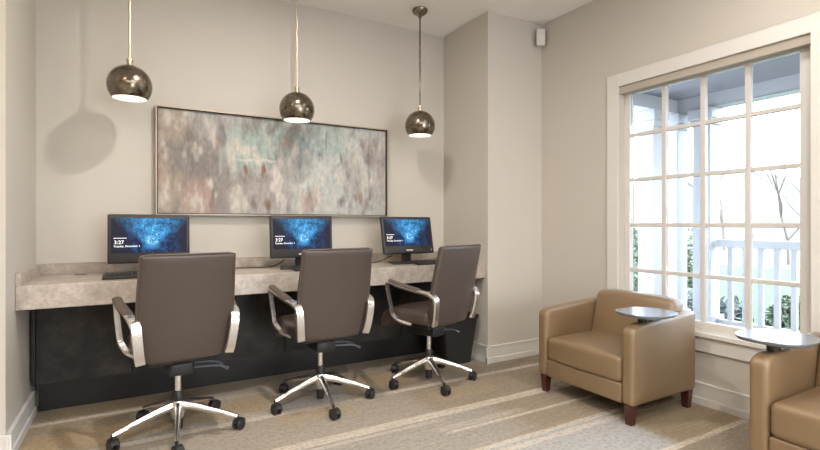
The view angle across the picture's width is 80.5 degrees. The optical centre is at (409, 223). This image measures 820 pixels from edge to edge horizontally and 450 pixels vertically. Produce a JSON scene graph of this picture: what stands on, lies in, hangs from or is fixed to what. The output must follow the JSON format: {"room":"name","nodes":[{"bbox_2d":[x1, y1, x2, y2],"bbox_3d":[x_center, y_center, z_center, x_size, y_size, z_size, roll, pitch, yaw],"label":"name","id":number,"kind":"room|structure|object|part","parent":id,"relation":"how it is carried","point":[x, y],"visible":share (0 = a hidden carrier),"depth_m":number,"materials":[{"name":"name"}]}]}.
{"room":"business center","nodes":[
{"label":"business center","id":0,"kind":"room"},
{"bbox_2d":[0,0,35,434],"bbox_3d":[-3.134,-0.291,1.948,2.491,2.782,0.795,0,0,-30],"label":"wall","id":1,"kind":"structure","parent":0,"point":[17,17],"depth_m":2.43,"materials":[{"name":"paint"}]},
{"bbox_2d":[0,433,11,449],"bbox_3d":[-2.877,1.032,1.624,2.415,0.135,0.027,0,0,-30],"label":"baseboard","id":2,"kind":"structure","parent":1,"relation":"attached to","point":[2,437],"depth_m":2.21,"materials":[{"name":"white paint"}]},
{"bbox_2d":[4,391,36,449],"bbox_3d":[-2.002,1.032,2.500,0.027,0.135,0.672,0,0,-30],"label":"baseboard","id":3,"kind":"structure","parent":1,"relation":"attached to","point":[26,415],"depth_m":2.46,"materials":[{"name":"white paint"}]},
{"bbox_2d":[36,0,443,406],"bbox_3d":[-0.791,-0.291,3.802,3.617,2.782,0.100,0,0,-30],"label":"wall","id":4,"kind":"structure","parent":0,"point":[95,150],"depth_m":3.37,"materials":[{"name":"paint"}]},
{"bbox_2d":[15,251,437,285],"bbox_3d":[-0.826,0.277,3.381,2.941,0.066,0.591,0,0,-30],"label":"backsplash","id":5,"kind":"structure","parent":4,"relation":"attached to","point":[26,275],"depth_m":3.07,"materials":[{"name":"beige stone"}]},
{"bbox_2d":[155,105,387,216],"bbox_3d":[-0.939,-0.420,3.624,1.711,0.724,0.054,0,0,-30],"label":"painting","id":6,"kind":"object","parent":4,"relation":"attached to","point":[208,162],"visible":1,"depth_m":3.54,"materials":[{"name":"paint"}]},
{"bbox_2d":[18,351,749,449],"bbox_3d":[-0.005,1.130,0.137,6.128,0.060,7.243,0,0,-30],"label":"floor","id":7,"kind":"structure","parent":0,"point":[506,407],"depth_m":2.72,"materials":[{"name":"beige carpet"}]},
{"bbox_2d":[106,252,245,449],"bbox_3d":[-1.214,0.620,2.528,0.635,0.960,0.645,0,0,-36],"label":"office chair","id":8,"kind":"object","parent":7,"relation":"on","point":[187,312],"visible":1,"depth_m":2.35,"materials":[{"name":"brown leather"}]},
{"bbox_3d":[-1.373,0.538,2.373,0.117,0.300,0.417,0,0,-36],"label":"armrest","id":9,"kind":"part","parent":8,"relation":"part of","materials":[{"name":"metal"}]},
{"bbox_3d":[-1.253,0.651,2.595,0.435,0.165,0.445,0,0,-36],"label":"seat","id":10,"kind":"part","parent":8,"relation":"part of","materials":[{"name":"brown leather"}]},
{"bbox_3d":[-1.340,0.983,2.442,0.289,0.104,0.038,0,0,-42],"label":"leg","id":11,"kind":"part","parent":8,"relation":"part of","materials":[{"name":"metal"}]},
{"bbox_3d":[-1.360,0.983,2.630,0.289,0.104,0.038,0,0,30],"label":"leg","id":12,"kind":"part","parent":8,"relation":"part of","materials":[{"name":"metal"}]},
{"bbox_3d":[-1.155,0.983,2.404,0.038,0.104,0.289,0,0,-24],"label":"leg","id":13,"kind":"part","parent":8,"relation":"part of","materials":[{"name":"metal"}]},
{"bbox_3d":[-1.082,0.408,2.357,0.445,0.528,0.155,0,0,-36],"label":"backrest","id":14,"kind":"part","parent":8,"relation":"part of","materials":[{"name":"brown leather"}]},
{"bbox_3d":[-1.188,0.983,2.707,0.038,0.104,0.289,0,0,12],"label":"leg","id":15,"kind":"part","parent":8,"relation":"part of","materials":[{"name":"metal"}]},
{"bbox_3d":[-1.116,0.768,2.670,0.174,0.035,0.036,0,0,-25],"label":"lever","id":16,"kind":"part","parent":8,"relation":"part of","materials":[{"name":"grey plastic"}]},
{"bbox_3d":[-1.062,0.983,2.568,0.289,0.104,0.038,0,0,-6],"label":"leg","id":17,"kind":"part","parent":8,"relation":"part of","materials":[{"name":"metal"}]},
{"bbox_3d":[-1.057,0.768,2.589,0.174,0.035,0.036,0,0,-25],"label":"lever","id":18,"kind":"part","parent":8,"relation":"part of","materials":[{"name":"grey plastic"}]},
{"bbox_3d":[-1.004,0.538,2.638,0.117,0.300,0.417,0,0,-36],"label":"armrest","id":19,"kind":"part","parent":8,"relation":"part of","materials":[{"name":"metal"}]},
{"bbox_2d":[15,251,484,411],"bbox_3d":[-0.826,0.672,3.381,2.941,0.856,0.591,0,0,-30],"label":"desk","id":20,"kind":"object","parent":7,"relation":"on","point":[77,359],"visible":0.52,"depth_m":3.04,"materials":[{"name":"beige stone"}]},
{"bbox_3d":[-2.171,0.671,2.816,0.018,0.477,0.223,0,0,-30],"label":"panel","id":21,"kind":"part","parent":20,"relation":"part of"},
{"bbox_3d":[-1.912,0.671,2.858,0.471,0.477,0.020,0,0,-30],"label":"panel","id":22,"kind":"part","parent":20,"relation":"part of","materials":[{"name":"grey laminate"}]},
{"bbox_2d":[102,272,137,279],"bbox_3d":[-1.533,0.296,2.824,0.440,0.028,0.135,0,0,-31],"label":"keyboard","id":23,"kind":"object","parent":20,"relation":"on","point":[127,275],"visible":0.43,"depth_m":2.72,"materials":[{"name":"black plastic"}]},
{"bbox_2d":[107,214,189,272],"bbox_3d":[-1.599,0.127,2.979,0.445,0.367,0.180,0,0,-31],"label":"desktop computer","id":24,"kind":"object","parent":20,"relation":"on","point":[129,236],"visible":0.8,"depth_m":2.95,"materials":[{"name":"grey plastic"}]},
{"bbox_3d":[-1.502,0.671,3.092,0.467,0.477,0.020,0,0,-30],"label":"panel","id":25,"kind":"part","parent":20,"relation":"part of","materials":[{"name":"laminate"}]},
{"bbox_3d":[-1.094,0.671,3.325,0.466,0.477,0.020,0,0,-30],"label":"panel","id":26,"kind":"part","parent":20,"relation":"part of","materials":[{"name":"grey laminate"}]},
{"bbox_2d":[15,259,484,310],"bbox_3d":[-0.826,0.371,3.381,2.937,0.122,0.591,0,0,-30],"label":"countertop","id":27,"kind":"structure","parent":20,"relation":"on","point":[64,290],"depth_m":2.74,"materials":[{"name":"beige stone"}]},
{"bbox_2d":[235,259,284,268],"bbox_3d":[-1.157,0.279,3.365,0.563,0.063,0.028,0,0,-12],"label":"power cable","id":28,"kind":"object","parent":20,"relation":"on","point":[284,259],"visible":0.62,"depth_m":3.39,"materials":[{"name":"grey plastic"}]},
{"bbox_2d":[290,265,299,270],"bbox_3d":[-0.584,0.296,3.300,0.440,0.028,0.135,0,0,-30],"label":"keyboard","id":29,"kind":"object","parent":20,"relation":"on","point":[295,268],"visible":0.11,"depth_m":3.18,"materials":[{"name":"black plastic"}]},
{"bbox_2d":[269,215,331,269],"bbox_3d":[-0.761,0.127,3.412,0.445,0.367,0.180,0,0,-30],"label":"desktop computer","id":30,"kind":"object","parent":20,"relation":"on","point":[290,235],"visible":0.9,"depth_m":3.38,"materials":[{"name":"grey plastic"}]},
{"bbox_3d":[-0.688,0.671,3.557,0.463,0.477,0.020,0,0,-30],"label":"panel","id":31,"kind":"part","parent":20,"relation":"part of","materials":[{"name":"grey laminate"}]},
{"bbox_3d":[-0.282,0.671,3.789,0.467,0.477,0.020,0,0,-30],"label":"panel","id":32,"kind":"part","parent":20,"relation":"part of","materials":[{"name":"grey laminate"}]},
{"bbox_2d":[380,217,433,264],"bbox_3d":[-0.010,0.128,3.818,0.445,0.364,0.180,0,0,-28],"label":"desktop computer","id":33,"kind":"object","parent":20,"relation":"on","point":[406,236],"visible":0.94,"depth_m":3.82,"materials":[{"name":"grey plastic"}]},
{"bbox_3d":[0.152,0.671,4.037,0.527,0.477,0.020,0,0,-30],"label":"panel","id":34,"kind":"part","parent":20,"relation":"part of","materials":[{"name":"grey laminate"}]},
{"bbox_2d":[411,259,435,264],"bbox_3d":[0.229,0.296,3.761,0.440,0.028,0.135,0,0,-28],"label":"keyboard","id":35,"kind":"object","parent":20,"relation":"on","point":[417,262],"visible":0.38,"depth_m":3.66,"materials":[{"name":"black plastic"}]},
{"bbox_2d":[268,247,374,420],"bbox_3d":[-0.543,0.620,2.980,0.642,0.960,0.639,0,0,-32],"label":"office chair","id":36,"kind":"object","parent":7,"relation":"on","point":[334,301],"visible":1,"depth_m":2.80,"materials":[{"name":"leather"}]},
{"bbox_3d":[-0.585,0.651,3.052,0.435,0.165,0.445,0,0,-32],"label":"seat","id":37,"kind":"part","parent":36,"relation":"part of","materials":[{"name":"brown leather"}]},
{"bbox_3d":[-0.720,0.538,2.838,0.117,0.300,0.417,0,0,-32],"label":"armrest","id":38,"kind":"part","parent":36,"relation":"part of","materials":[{"name":"metal"}]},
{"bbox_3d":[-0.675,0.983,2.897,0.289,0.104,0.038,0,0,-42],"label":"leg","id":39,"kind":"part","parent":36,"relation":"part of","materials":[{"name":"metal"}]},
{"bbox_3d":[-0.696,0.983,3.084,0.289,0.104,0.038,0,0,30],"label":"leg","id":40,"kind":"part","parent":36,"relation":"part of","materials":[{"name":"metal"}]},
{"bbox_3d":[-0.490,0.983,2.859,0.038,0.104,0.289,0,0,-24],"label":"leg","id":41,"kind":"part","parent":36,"relation":"part of","materials":[{"name":"metal"}]},
{"bbox_3d":[-0.523,0.983,3.162,0.038,0.104,0.289,0,0,12],"label":"leg","id":42,"kind":"part","parent":36,"relation":"part of","materials":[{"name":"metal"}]},
{"bbox_3d":[-0.430,0.408,2.802,0.445,0.528,0.155,0,0,-32],"label":"backrest","id":43,"kind":"part","parent":36,"relation":"part of","materials":[{"name":"brown leather"}]},
{"bbox_3d":[-0.397,0.983,3.023,0.289,0.104,0.038,0,0,-6],"label":"leg","id":44,"kind":"part","parent":36,"relation":"part of","materials":[{"name":"metal"}]},
{"bbox_3d":[-0.390,0.768,3.032,0.174,0.035,0.036,0,0,-21],"label":"lever","id":45,"kind":"part","parent":36,"relation":"part of","materials":[{"name":"grey plastic"}]},
{"bbox_3d":[-0.334,0.538,3.077,0.117,0.300,0.417,0,0,-32],"label":"armrest","id":46,"kind":"part","parent":36,"relation":"part of","materials":[{"name":"metal"}]},
{"bbox_2d":[381,244,480,395],"bbox_3d":[0.128,0.620,3.401,0.641,0.960,0.642,0,0,43],"label":"office chair","id":47,"kind":"object","parent":7,"relation":"on","point":[451,293],"visible":1,"depth_m":3.24,"materials":[{"name":"leather"}]},
{"bbox_3d":[0.092,0.651,3.436,0.445,0.165,0.435,0,0,43],"label":"seat","id":48,"kind":"part","parent":47,"relation":"part of","materials":[{"name":"brown leather"}]},
{"bbox_3d":[0.004,0.983,3.495,0.289,0.104,0.038,0,0,37],"label":"leg","id":49,"kind":"part","parent":47,"relation":"part of","materials":[{"name":"metal"}]},
{"bbox_3d":[0.000,0.983,3.306,0.289,0.104,0.038,0,0,-35],"label":"leg","id":50,"kind":"part","parent":47,"relation":"part of","materials":[{"name":"metal"}]},
{"bbox_3d":[0.016,0.538,3.195,0.417,0.300,0.117,0,0,43],"label":"armrest","id":51,"kind":"part","parent":47,"relation":"part of","materials":[{"name":"metal"}]},
{"bbox_3d":[0.178,0.983,3.244,0.038,0.104,0.289,0,0,-17],"label":"leg","id":52,"kind":"part","parent":47,"relation":"part of","materials":[{"name":"metal"}]},
{"bbox_3d":[0.292,0.983,3.395,0.289,0.104,0.038,0,0,1],"label":"leg","id":53,"kind":"part","parent":47,"relation":"part of","materials":[{"name":"metal"}]},
{"bbox_3d":[0.305,0.408,3.234,0.155,0.528,0.445,0,0,43],"label":"backrest","id":54,"kind":"part","parent":47,"relation":"part of","materials":[{"name":"brown leather"}]},
{"bbox_3d":[0.328,0.538,3.525,0.417,0.300,0.117,0,0,43],"label":"armrest","id":55,"kind":"part","parent":47,"relation":"part of","materials":[{"name":"metal"}]},
{"bbox_2d":[433,312,478,363],"bbox_3d":[0.349,0.912,3.874,0.354,0.375,0.244,0,0,-30],"label":"waste bin","id":56,"kind":"object","parent":7,"relation":"on","point":[454,346],"visible":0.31,"depth_m":3.79,"materials":[{"name":"black plastic"}]},
{"bbox_2d":[539,289,694,425],"bbox_3d":[1.303,0.774,3.004,0.613,0.652,0.807,0,0,-30],"label":"chair","id":57,"kind":"object","parent":7,"relation":"on","point":[632,348],"visible":1,"depth_m":2.84,"materials":[{"name":"beige leather"}]},
{"bbox_3d":[0.896,1.044,3.189,0.052,0.112,0.052,0,0,-30],"label":"leg","id":58,"kind":"part","parent":57,"relation":"part of","materials":[{"name":"brown wood"}]},
{"bbox_3d":[1.122,0.756,3.322,0.594,0.469,0.074,0,0,-30],"label":"arm","id":59,"kind":"part","parent":57,"relation":"part of","materials":[{"name":"beige leather"}]},
{"bbox_3d":[1.268,0.935,3.043,0.564,0.110,0.554,0,0,-30],"label":"rail","id":60,"kind":"part","parent":57,"relation":"part of","materials":[{"name":"beige leather"}]},
{"bbox_2d":[548,331,622,381],"bbox_3d":[1.234,0.799,3.023,0.512,0.167,0.554,0,0,-30],"label":"seat cushion","id":61,"kind":"object","parent":57,"relation":"on","point":[597,355],"depth_m":2.92,"materials":[{"name":"beige leather"}]},
{"bbox_3d":[1.205,1.044,2.648,0.052,0.112,0.052,0,0,-30],"label":"leg","id":62,"kind":"part","parent":57,"relation":"part of","materials":[{"name":"brown wood"}]},
{"bbox_2d":[591,289,682,335],"bbox_3d":[1.436,0.685,3.139,0.247,0.475,0.562,0,0,-30],"label":"cushion","id":63,"kind":"object","parent":57,"relation":"on","point":[604,318],"depth_m":3.17,"materials":[{"name":"beige leather"}]},
{"bbox_3d":[1.434,0.756,2.775,0.594,0.469,0.074,0,0,-30],"label":"arm","id":64,"kind":"part","parent":57,"relation":"part of","materials":[{"name":"beige leather"}]},
{"bbox_3d":[1.660,1.044,2.908,0.052,0.112,0.052,0,0,-30],"label":"leg","id":65,"kind":"part","parent":57,"relation":"part of","materials":[{"name":"brown wood"}]},
{"bbox_2d":[734,328,819,449],"bbox_3d":[1.849,0.774,1.954,0.613,0.652,0.807,0,0,-30],"label":"chair","id":66,"kind":"object","parent":7,"relation":"on","point":[784,376],"visible":1,"depth_m":2.03,"materials":[{"name":"beige leather"}]},
{"bbox_3d":[1.864,0.935,1.904,0.564,0.110,0.554,0,0,-30],"label":"rail","id":67,"kind":"part","parent":66,"relation":"part of","materials":[{"name":"beige leather"}]},
{"bbox_2d":[771,386,819,449],"bbox_3d":[1.830,0.799,1.884,0.512,0.167,0.554,0,0,-30],"label":"seat cushion","id":68,"kind":"object","parent":66,"relation":"on","point":[795,410],"depth_m":1.95,"materials":[{"name":"beige leather"}]},
{"bbox_2d":[815,344,819,386],"bbox_3d":[2.033,0.685,2.000,0.247,0.475,0.562,0,0,-30],"label":"cushion","id":69,"kind":"object","parent":66,"relation":"on","point":[817,348],"depth_m":2.22,"materials":[{"name":"beige leather"}]},
{"bbox_2d":[283,0,592,36],"bbox_3d":[-0.005,-1.732,0.137,6.128,0.100,7.243,0,0,-30],"label":"ceiling","id":70,"kind":"structure","parent":0,"point":[443,17],"depth_m":3.82,"materials":[{"name":"paint"}]},
{"bbox_2d":[106,0,152,102],"bbox_3d":[-1.635,-1.205,2.826,0.236,0.953,0.236,0,0,-30],"label":"pendant lamp","id":71,"kind":"object","parent":70,"relation":"hanging from","point":[127,82],"visible":1,"depth_m":2.76,"materials":[{"name":"metal"}]},
{"bbox_3d":[-1.635,-1.288,2.826,0.013,0.689,0.013,0,0,-30],"label":"rod","id":72,"kind":"part","parent":71,"relation":"part of","materials":[{"name":"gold metal"}]},
{"bbox_3d":[-1.635,-0.826,2.826,0.236,0.194,0.236,0,0,-30],"label":"lamp shade","id":73,"kind":"part","parent":71,"relation":"part of","materials":[{"name":"metal"}]},
{"bbox_2d":[279,0,314,122],"bbox_3d":[-0.774,-1.194,3.318,0.236,0.976,0.236,0,0,-30],"label":"pendant lamp","id":74,"kind":"object","parent":70,"relation":"hanging from","point":[296,106],"visible":1,"depth_m":3.25,"materials":[{"name":"metal"}]},
{"bbox_3d":[-0.774,-1.276,3.318,0.013,0.712,0.013,0,0,-30],"label":"rod","id":75,"kind":"part","parent":74,"relation":"part of","materials":[{"name":"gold metal"}]},
{"bbox_3d":[-0.774,-0.803,3.318,0.236,0.194,0.236,0,0,-30],"label":"lamp shade","id":76,"kind":"part","parent":74,"relation":"part of","materials":[{"name":"metal"}]},
{"bbox_2d":[405,6,434,137],"bbox_3d":[0.079,-1.187,3.805,0.236,0.990,0.236,0,0,-30],"label":"pendant lamp","id":77,"kind":"object","parent":70,"relation":"hanging from","point":[419,124],"visible":1,"depth_m":3.75,"materials":[{"name":"metal"}]},
{"bbox_3d":[0.079,-1.269,3.805,0.013,0.726,0.013,0,0,-30],"label":"rod","id":78,"kind":"part","parent":77,"relation":"part of","materials":[{"name":"metal"}]},
{"bbox_3d":[0.079,-0.789,3.805,0.236,0.194,0.236,0,0,-30],"label":"lamp shade","id":79,"kind":"part","parent":77,"relation":"part of","materials":[{"name":"metal"}]},
{"bbox_2d":[444,11,540,345],"bbox_3d":[0.710,-0.291,4.240,0.577,2.782,0.628,0,0,-30],"label":"wall","id":80,"kind":"structure","parent":0,"point":[492,62],"depth_m":3.97,"materials":[{"name":"paint"}]},
{"bbox_2d":[471,341,489,362],"bbox_3d":[0.485,1.032,4.030,0.027,0.135,0.528,0,0,-30],"label":"baseboard","id":81,"kind":"structure","parent":80,"relation":"attached to","point":[478,350],"depth_m":3.89,"materials":[{"name":"white paint"}]},
{"bbox_2d":[485,338,538,363],"bbox_3d":[0.860,1.032,3.952,0.601,0.135,0.027,0,0,-30],"label":"baseboard","id":82,"kind":"structure","parent":80,"relation":"attached to","point":[525,348],"depth_m":3.92,"materials":[{"name":"white paint"}]},
{"bbox_2d":[536,29,544,45],"bbox_3d":[1.089,-1.545,4.047,0.070,0.135,0.101,0,0,8],"label":"sensor","id":83,"kind":"object","parent":80,"relation":"attached to","point":[540,33],"visible":1,"depth_m":4.00,"materials":[{"name":"white plastic"}]},
{"bbox_2d":[541,0,819,394],"bbox_3d":[2.579,-0.291,1.671,0.120,2.782,7.143,0,0,-30],"label":"wall","id":84,"kind":"structure","parent":0,"point":[595,41],"depth_m":3.63,"materials":[{"name":"paint"}]},
{"bbox_2d":[671,380,749,420],"bbox_3d":[2.698,1.032,1.320,0.027,0.135,6.415,0,0,-30],"label":"baseboard","id":85,"kind":"structure","parent":84,"relation":"attached to","point":[737,404],"depth_m":2.83,"materials":[{"name":"white paint"}]},
{"bbox_2d":[607,12,819,361],"bbox_3d":[1.797,-0.146,2.980,0.152,1.843,1.352,0,0,-30],"label":"window","id":86,"kind":"structure","parent":84,"relation":"in","point":[719,339],"depth_m":2.86,"materials":[{"name":"white paint"}]},
{"bbox_3d":[1.835,-0.155,3.021,0.004,1.530,1.015,0,0,-30],"label":"glass pane","id":87,"kind":"part","parent":86,"relation":"part of","materials":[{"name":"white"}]},
{"bbox_2d":[634,73,799,114],"bbox_3d":[3.829,-1.260,1.782,2.162,0.140,7.296,0,0,-30],"label":"beam","id":88,"kind":"structure","parent":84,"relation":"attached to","point":[787,85],"depth_m":4.79,"materials":[{"name":"white wood"}]},
{"label":"outside","id":89,"kind":"structure","parent":0,"visible":0},
{"bbox_2d":[635,261,799,323],"bbox_3d":[20.951,1.650,29.246,54.600,0.100,90.000,0,0,-30],"label":"lawn","id":90,"kind":"structure","parent":89,"point":[769,272],"depth_m":12.14,"materials":[{"name":"green plant"}]},
{"bbox_2d":[634,228,637,291],"bbox_3d":[3.505,0.811,7.711,0.993,1.585,0.890,0,0,-30],"label":"shrub","id":91,"kind":"object","parent":90,"relation":"on","point":[635,231],"visible":0.09,"depth_m":7.53,"materials":[{"name":"green plant"}]},
{"bbox_2d":[687,228,692,287],"bbox_3d":[5.037,0.801,8.579,0.716,1.603,0.714,0,0,-10],"label":"shrub","id":92,"kind":"object","parent":90,"relation":"on","point":[689,257],"visible":0.15,"depth_m":8.46,"materials":[{"name":"green plant"}]},
{"bbox_2d":[687,288,692,310],"bbox_3d":[3.792,1.214,6.473,0.592,0.779,0.592,0,0,-30],"label":"shrub","id":93,"kind":"object","parent":90,"relation":"on","point":[689,290],"visible":0.09,"depth_m":6.39,"materials":[{"name":"green plant"}]},
{"bbox_2d":[720,295,754,321],"bbox_3d":[3.668,1.208,5.639,0.623,0.792,0.588,0,0,-30],"label":"shrub","id":94,"kind":"object","parent":90,"relation":"on","point":[723,304],"visible":0.15,"depth_m":5.57,"materials":[{"name":"green plant"}]},
{"bbox_2d":[765,294,799,330],"bbox_3d":[4.056,1.169,5.123,0.601,0.869,0.647,0,0,-30],"label":"shrub","id":95,"kind":"object","parent":90,"relation":"on","point":[786,308],"visible":0.15,"depth_m":5.10,"materials":[{"name":"green plant"}]},
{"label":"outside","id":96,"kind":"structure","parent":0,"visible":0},
{"bbox_2d":[689,247,799,269],"bbox_3d":[16.870,1.595,26.915,16.000,0.010,90.000,0,0,-30],"label":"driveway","id":97,"kind":"structure","parent":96,"point":[769,253],"depth_m":22.11,"materials":[{"name":"white"}]},
{"bbox_2d":[687,113,775,249],"bbox_3d":[19.288,-2.652,29.816,5.712,8.520,6.678,0,0,-34],"label":"bare tree","id":98,"kind":"object","parent":97,"relation":"on","point":[691,185],"visible":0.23,"depth_m":29.33,"materials":[{"name":"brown plant"}]},
{"bbox_2d":[720,94,799,264],"bbox_3d":[13.630,-1.901,17.814,4.506,7.016,4.745,0,0,-14],"label":"bare tree","id":99,"kind":"object","parent":97,"relation":"on","point":[781,127],"visible":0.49,"depth_m":17.92,"materials":[{"name":"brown plant"}]},
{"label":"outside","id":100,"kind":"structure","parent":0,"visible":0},
{"bbox_2d":[634,172,799,244],"bbox_3d":[36.518,-2.834,47.355,38.400,8.868,96.000,0,0,-30],"label":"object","id":101,"kind":"structure","parent":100,"point":[732,194],"depth_m":45.28,"materials":[{"name":"white"}]},
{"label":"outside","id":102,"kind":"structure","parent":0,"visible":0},
{"bbox_2d":[643,53,799,100],"bbox_3d":[3.870,-1.365,1.923,2.372,0.070,7.500,0,0,-30],"label":"ceiling","id":103,"kind":"structure","parent":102,"point":[788,65],"depth_m":4.44,"materials":[{"name":"paint"}]},
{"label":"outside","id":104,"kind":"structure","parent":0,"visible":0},
{"bbox_3d":[3.849,1.180,1.808,2.222,0.120,7.320,0,0,-30],"label":"floor","id":105,"kind":"structure","parent":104,"visible":0},
{"bbox_2d":[634,108,661,294],"bbox_3d":[2.563,-0.035,5.150,0.250,2.310,0.250,0,0,-30],"label":"porch post","id":106,"kind":"object","parent":105,"relation":"on","point":[649,146],"visible":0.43,"depth_m":5.08,"materials":[{"name":"white wood"}]},
{"bbox_2d":[669,113,690,310],"bbox_3d":[2.928,-0.035,5.358,0.250,2.310,0.250,0,0,-30],"label":"porch post","id":107,"kind":"object","parent":105,"relation":"on","point":[677,138],"visible":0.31,"depth_m":5.28,"materials":[{"name":"white wood"}]},
{"bbox_2d":[688,106,724,322],"bbox_3d":[3.096,-0.035,5.063,0.250,2.310,0.250,0,0,-30],"label":"porch post","id":108,"kind":"object","parent":105,"relation":"on","point":[714,314],"visible":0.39,"depth_m":5.01,"materials":[{"name":"white wood"}]},
{"bbox_2d":[717,239,799,332],"bbox_3d":[4.829,0.635,2.030,0.090,0.970,6.735,0,0,-30],"label":"porch railing","id":109,"kind":"object","parent":105,"relation":"on","point":[760,245],"visible":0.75,"depth_m":4.60,"materials":[{"name":"white wood"}]},
{"bbox_3d":[4.829,0.200,2.030,0.090,0.080,6.735,0,0,-30],"label":"rail","id":110,"kind":"part","parent":109,"relation":"part of","materials":[{"name":"white wood"}]},
{"bbox_3d":[4.829,1.005,2.030,0.060,0.070,6.735,0,0,-30],"label":"rail","id":111,"kind":"part","parent":109,"relation":"part of","materials":[{"name":"white wood"}]}
]}

